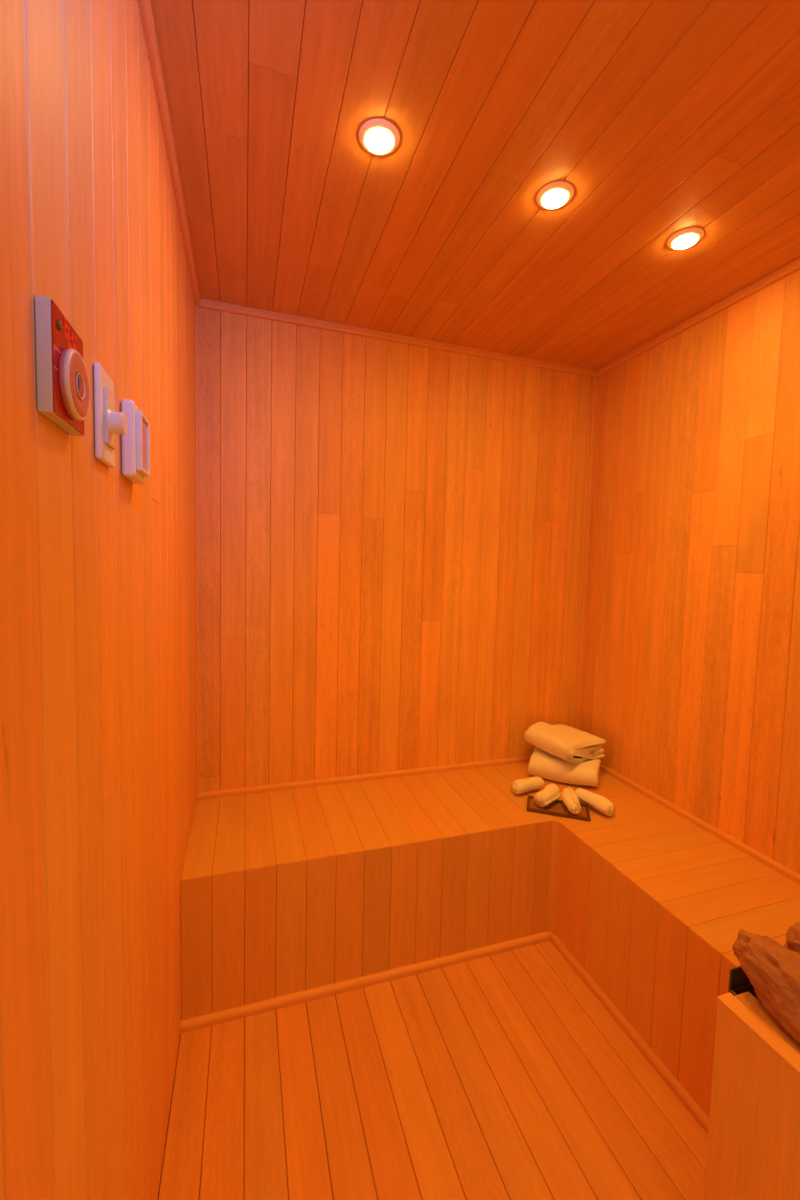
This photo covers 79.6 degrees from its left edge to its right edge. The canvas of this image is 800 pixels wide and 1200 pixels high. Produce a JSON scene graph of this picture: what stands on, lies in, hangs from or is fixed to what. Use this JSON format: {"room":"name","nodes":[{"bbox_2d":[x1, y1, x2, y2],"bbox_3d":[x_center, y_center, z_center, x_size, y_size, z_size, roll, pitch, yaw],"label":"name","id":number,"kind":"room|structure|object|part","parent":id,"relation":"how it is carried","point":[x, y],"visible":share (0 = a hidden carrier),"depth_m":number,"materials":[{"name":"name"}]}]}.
{"room":"sauna","nodes":[
{"label":"sauna","id":0,"kind":"room"},
{"bbox_2d":[0,0,196,1199],"bbox_3d":[-0.464,0.130,0.798,0.060,2.333,1.960,0,4,-18],"label":"wall","id":1,"kind":"structure","parent":0,"point":[98,647],"depth_m":0.54,"materials":[{"name":"brown wood"}]},
{"bbox_2d":[35,295,89,436],"bbox_3d":[-0.302,-0.206,0.437,0.021,0.093,0.081,0,4,-18],"label":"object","id":2,"kind":"object","parent":1,"relation":"attached to","point":[63,392],"visible":1,"depth_m":0.41,"materials":[{"name":"grey plastic"}]},
{"bbox_3d":[-0.301,-0.206,0.437,0.001,0.091,0.079,0,4,-18],"label":"plate","id":3,"kind":"part","parent":2,"relation":"part of","materials":[{"name":"plastic"}]},
{"bbox_2d":[64,316,75,348],"bbox_3d":[-0.301,-0.239,0.437,0.001,0.024,0.031,0,4,-18],"label":"print","id":4,"kind":"object","parent":2,"relation":"attached to","point":[69,333],"depth_m":0.43},
{"bbox_2d":[94,362,126,467],"bbox_3d":[-0.346,-0.219,0.582,0.027,0.108,0.064,0,4,-18],"label":"dimmer switch","id":5,"kind":"object","parent":1,"relation":"attached to","point":[109,423],"visible":1,"depth_m":0.56,"materials":[{"name":"white plastic"}]},
{"bbox_3d":[-0.356,-0.219,0.579,0.007,0.108,0.064,0,4,-18],"label":"plate","id":6,"kind":"part","parent":5,"relation":"part of","materials":[{"name":"white plastic"}]},
{"bbox_3d":[-0.351,-0.219,0.580,0.004,0.066,0.037,0,4,-18],"label":"raised panel","id":7,"kind":"part","parent":5,"relation":"part of","materials":[{"name":"beige plastic"}]},
{"bbox_3d":[-0.339,-0.213,0.576,0.017,0.030,0.030,0,4,-18],"label":"knob","id":8,"kind":"part","parent":5,"relation":"part of","materials":[{"name":"white plastic"}]},
{"bbox_2d":[121,399,149,484],"bbox_3d":[-0.388,-0.229,0.706,0.025,0.106,0.079,0,4,-18],"label":"switch box","id":9,"kind":"object","parent":1,"relation":"attached to","point":[135,443],"visible":1,"depth_m":0.68,"materials":[{"name":"white plastic"}]},
{"bbox_3d":[-0.380,-0.229,0.709,0.008,0.084,0.060,0,4,-18],"label":"frame","id":10,"kind":"part","parent":9,"relation":"part of","materials":[{"name":"white plastic"}]},
{"bbox_2d":[138,0,199,304],"bbox_3d":[-0.401,-0.962,0.740,0.016,0.024,1.924,0,4,-18],"label":"trim","id":11,"kind":"structure","parent":1,"relation":"attached to","point":[145,7],"depth_m":0.98,"materials":[{"name":"brown wood"}]},
{"bbox_2d":[196,306,198,793],"bbox_3d":[-0.726,-0.151,1.720,0.007,1.737,0.010,0,4,-18],"label":"trim","id":12,"kind":"structure","parent":1,"relation":"attached to","point":[197,506],"depth_m":1.72,"materials":[{"name":"brown wood"}]},
{"bbox_2d":[198,307,592,791],"bbox_3d":[0.056,0.063,2.025,1.865,2.333,0.060,0,4,-18],"label":"wall","id":13,"kind":"structure","parent":0,"point":[392,534],"depth_m":1.93,"materials":[{"name":"brown wood"}]},
{"bbox_2d":[197,756,530,799],"bbox_3d":[0.051,0.728,2.033,1.685,0.020,0.015,0,4,-18],"label":"trim","id":14,"kind":"structure","parent":13,"relation":"attached to","point":[335,780],"depth_m":1.95,"materials":[{"name":"brown wood"}]},
{"bbox_2d":[196,298,597,376],"bbox_3d":[0.095,-1.026,1.918,1.685,0.024,0.016,0,4,-18],"label":"trim","id":15,"kind":"structure","parent":13,"relation":"attached to","point":[204,303],"depth_m":1.86,"materials":[{"name":"brown wood"}]},
{"bbox_2d":[575,376,597,729],"bbox_3d":[0.865,-0.145,2.233,0.020,1.737,0.014,0,4,-18],"label":"trim","id":16,"kind":"structure","parent":13,"relation":"attached to","point":[595,379],"depth_m":2.22,"materials":[{"name":"brown wood"}]},
{"bbox_2d":[157,904,707,1199],"bbox_3d":[0.389,1.278,0.985,1.805,0.060,2.409,0,4,-18],"label":"floor","id":17,"kind":"structure","parent":0,"point":[500,1076],"depth_m":1.17,"materials":[{"name":"brown wood"}]},
{"bbox_2d":[180,762,799,1116],"bbox_3d":[0.244,0.998,1.435,1.685,0.430,1.305,0,4,-18],"label":"bench","id":18,"kind":"object","parent":17,"relation":"on","point":[335,883],"visible":0.77,"depth_m":1.48,"materials":[{"name":"brown wood"}]},
{"bbox_2d":[180,931,550,1032],"bbox_3d":[-0.033,1.191,1.523,1.215,0.022,0.016,0,4,-18],"label":"baseboard","id":19,"kind":"structure","parent":18,"relation":"attached to","point":[247,1010],"depth_m":1.48,"materials":[{"name":"brown wood"}]},
{"bbox_3d":[-0.032,0.987,1.523,1.214,0.428,0.012,0,4,-18],"label":"panel","id":20,"kind":"part","parent":18,"relation":"part of","materials":[{"name":"brown wood"}]},
{"bbox_3d":[0.249,0.799,1.423,1.685,0.030,1.304,0,4,-18],"label":"seat","id":21,"kind":"part","parent":18,"relation":"part of","materials":[{"name":"brown wood"}]},
{"bbox_2d":[511,776,544,793],"bbox_3d":[0.501,0.732,1.893,0.133,0.057,0.058,0,4,-26],"label":"rolled washcloth","id":22,"kind":"object","parent":18,"relation":"on","point":[519,786],"visible":1,"depth_m":1.87,"materials":[{"name":"white fabric"}]},
{"bbox_2d":[527,795,590,820],"bbox_3d":[0.579,0.763,1.762,0.217,0.012,0.106,3,4,17],"label":"wooden tray","id":23,"kind":"object","parent":18,"relation":"on","point":[556,808],"visible":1,"depth_m":1.74,"materials":[{"name":"brown wood"}]},
{"bbox_2d":[534,784,560,806],"bbox_3d":[0.553,0.729,1.790,0.060,0.055,0.128,5,5,43],"label":"rolled washcloth","id":24,"kind":"object","parent":23,"relation":"on","point":[550,793],"visible":1,"depth_m":1.76,"materials":[{"name":"white fabric"}]},
{"bbox_2d":[562,787,580,813],"bbox_3d":[0.624,0.731,1.755,0.056,0.055,0.132,2,4,9],"label":"rolled washcloth","id":25,"kind":"object","parent":23,"relation":"on","point":[570,799],"visible":1,"depth_m":1.72,"materials":[{"name":"white fabric"}]},
{"bbox_2d":[528,747,600,785],"bbox_3d":[0.697,0.709,2.035,0.277,0.091,0.183,3,4,25],"label":"folded towel","id":26,"kind":"object","parent":18,"relation":"on","point":[542,764],"visible":0.89,"depth_m":1.97,"materials":[{"name":"white fabric"}]},
{"bbox_2d":[524,722,606,763],"bbox_3d":[0.712,0.610,2.075,0.254,0.112,0.245,-1,4,-30],"label":"folded towel","id":27,"kind":"object","parent":26,"relation":"on","point":[570,744],"visible":1,"depth_m":2.02,"materials":[{"name":"white fabric"}]},
{"bbox_2d":[575,788,615,815],"bbox_3d":[0.718,0.741,1.769,0.063,0.056,0.151,-1,4,-31],"label":"rolled washcloth","id":28,"kind":"object","parent":18,"relation":"on","point":[600,803],"visible":0.94,"depth_m":1.74,"materials":[{"name":"white fabric"}]},
{"bbox_2d":[550,932,708,1133],"bbox_3d":[0.659,1.221,1.331,0.016,0.022,0.809,0,4,-18],"label":"baseboard","id":29,"kind":"structure","parent":18,"relation":"attached to","point":[664,1072],"depth_m":1.33,"materials":[{"name":"brown wood"}]},
{"bbox_3d":[0.678,1.018,1.319,0.012,0.428,0.814,0,4,-18],"label":"panel","id":30,"kind":"part","parent":18,"relation":"part of","materials":[{"name":"brown wood"}]},
{"bbox_2d":[703,992,799,1199],"bbox_3d":[0.939,0.972,0.662,0.738,0.619,0.530,0,4,-18],"label":"guard","id":31,"kind":"object","parent":17,"relation":"on","point":[753,1153],"visible":1,"depth_m":0.73,"materials":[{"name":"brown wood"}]},
{"bbox_3d":[0.609,0.664,0.532,0.028,0.005,0.530,0,4,-18],"label":"rail","id":32,"kind":"part","parent":31,"relation":"part of","materials":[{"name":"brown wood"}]},
{"bbox_2d":[728,921,799,1043],"bbox_3d":[0.820,0.919,0.677,0.457,0.719,0.472,0,4,-18],"label":"heater stone","id":33,"kind":"object","parent":17,"relation":"on","point":[773,970],"depth_m":0.75,"materials":[{"name":"stone"}]},
{"bbox_3d":[0.829,0.959,0.678,0.440,0.640,0.464,0,4,-18],"label":"sauna heater","id":34,"kind":"part","parent":33,"relation":"part of","materials":[{"name":"black metal"}]},
{"bbox_2d":[730,983,759,1000],"bbox_3d":[0.836,0.692,0.659,0.440,0.036,0.460,0,4,-18],"label":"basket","id":35,"kind":"object","parent":33,"relation":"on","point":[735,988],"depth_m":0.81,"materials":[{"name":"metal"}]},
{"bbox_3d":[0.704,0.597,0.783,0.087,0.096,0.135,1,4,-5],"label":"heater stone","id":36,"kind":"part","parent":33,"relation":"part of","materials":[{"name":"stone"}]},
{"bbox_2d":[151,0,799,369],"bbox_3d":[0.438,-0.991,0.860,1.805,0.060,2.360,0,4,-18],"label":"ceiling","id":37,"kind":"structure","parent":0,"point":[662,118],"depth_m":1.06,"materials":[{"name":"brown wood"}]},
{"bbox_2d":[359,118,399,155],"bbox_3d":[-0.044,-0.980,1.020,0.087,0.015,0.087,0,4,-18],"label":"recessed light","id":38,"kind":"object","parent":37,"relation":"in","point":[379,137],"visible":1,"depth_m":1.01,"materials":[{"name":"white"}]},
{"bbox_2d":[366,129,392,153],"bbox_3d":[-0.044,-0.979,1.020,0.057,0.014,0.057,0,4,-18],"label":"diffuser","id":39,"kind":"object","parent":38,"relation":"attached to","point":[378,141],"depth_m":1.02,"materials":[{"name":"white glass"}]},
{"bbox_2d":[536,181,573,209],"bbox_3d":[0.377,-0.979,1.166,0.087,0.015,0.087,0,4,-18],"label":"recessed light","id":40,"kind":"object","parent":37,"relation":"in","point":[555,195],"visible":1,"depth_m":1.15,"materials":[{"name":"white"}]},
{"bbox_2d":[543,190,566,208],"bbox_3d":[0.376,-0.978,1.166,0.057,0.014,0.057,0,4,-18],"label":"diffuser","id":41,"kind":"object","parent":40,"relation":"attached to","point":[552,199],"depth_m":1.16,"materials":[{"name":"white glass"}]},
{"bbox_2d":[667,227,703,249],"bbox_3d":[0.774,-0.978,1.303,0.087,0.015,0.087,0,4,-18],"label":"recessed light","id":42,"kind":"object","parent":37,"relation":"in","point":[688,237],"visible":1,"depth_m":1.29,"materials":[{"name":"white"}]},
{"bbox_2d":[673,234,696,248],"bbox_3d":[0.774,-0.977,1.303,0.057,0.014,0.057,0,4,-18],"label":"diffuser","id":43,"kind":"object","parent":42,"relation":"attached to","point":[680,241],"depth_m":1.30,"materials":[{"name":"white glass"}]},
{"bbox_2d":[581,270,799,873],"bbox_3d":[1.309,0.162,0.989,0.060,2.333,2.690,0,4,-18],"label":"wall","id":44,"kind":"structure","parent":0,"point":[691,673],"depth_m":1.66,"materials":[{"name":"brown wood"}]},
{"bbox_2d":[596,258,799,375],"bbox_3d":[1.187,-0.956,1.254,0.016,0.024,1.924,0,4,-18],"label":"trim","id":45,"kind":"structure","parent":44,"relation":"attached to","point":[789,269],"depth_m":1.64,"materials":[{"name":"brown wood"}]},
{"bbox_2d":[600,763,799,883],"bbox_3d":[1.045,0.777,1.673,0.015,0.020,1.284,0,4,-18],"label":"trim","id":46,"kind":"structure","parent":44,"relation":"attached to","point":[757,855],"depth_m":1.63,"materials":[{"name":"brown wood"}]}
]}

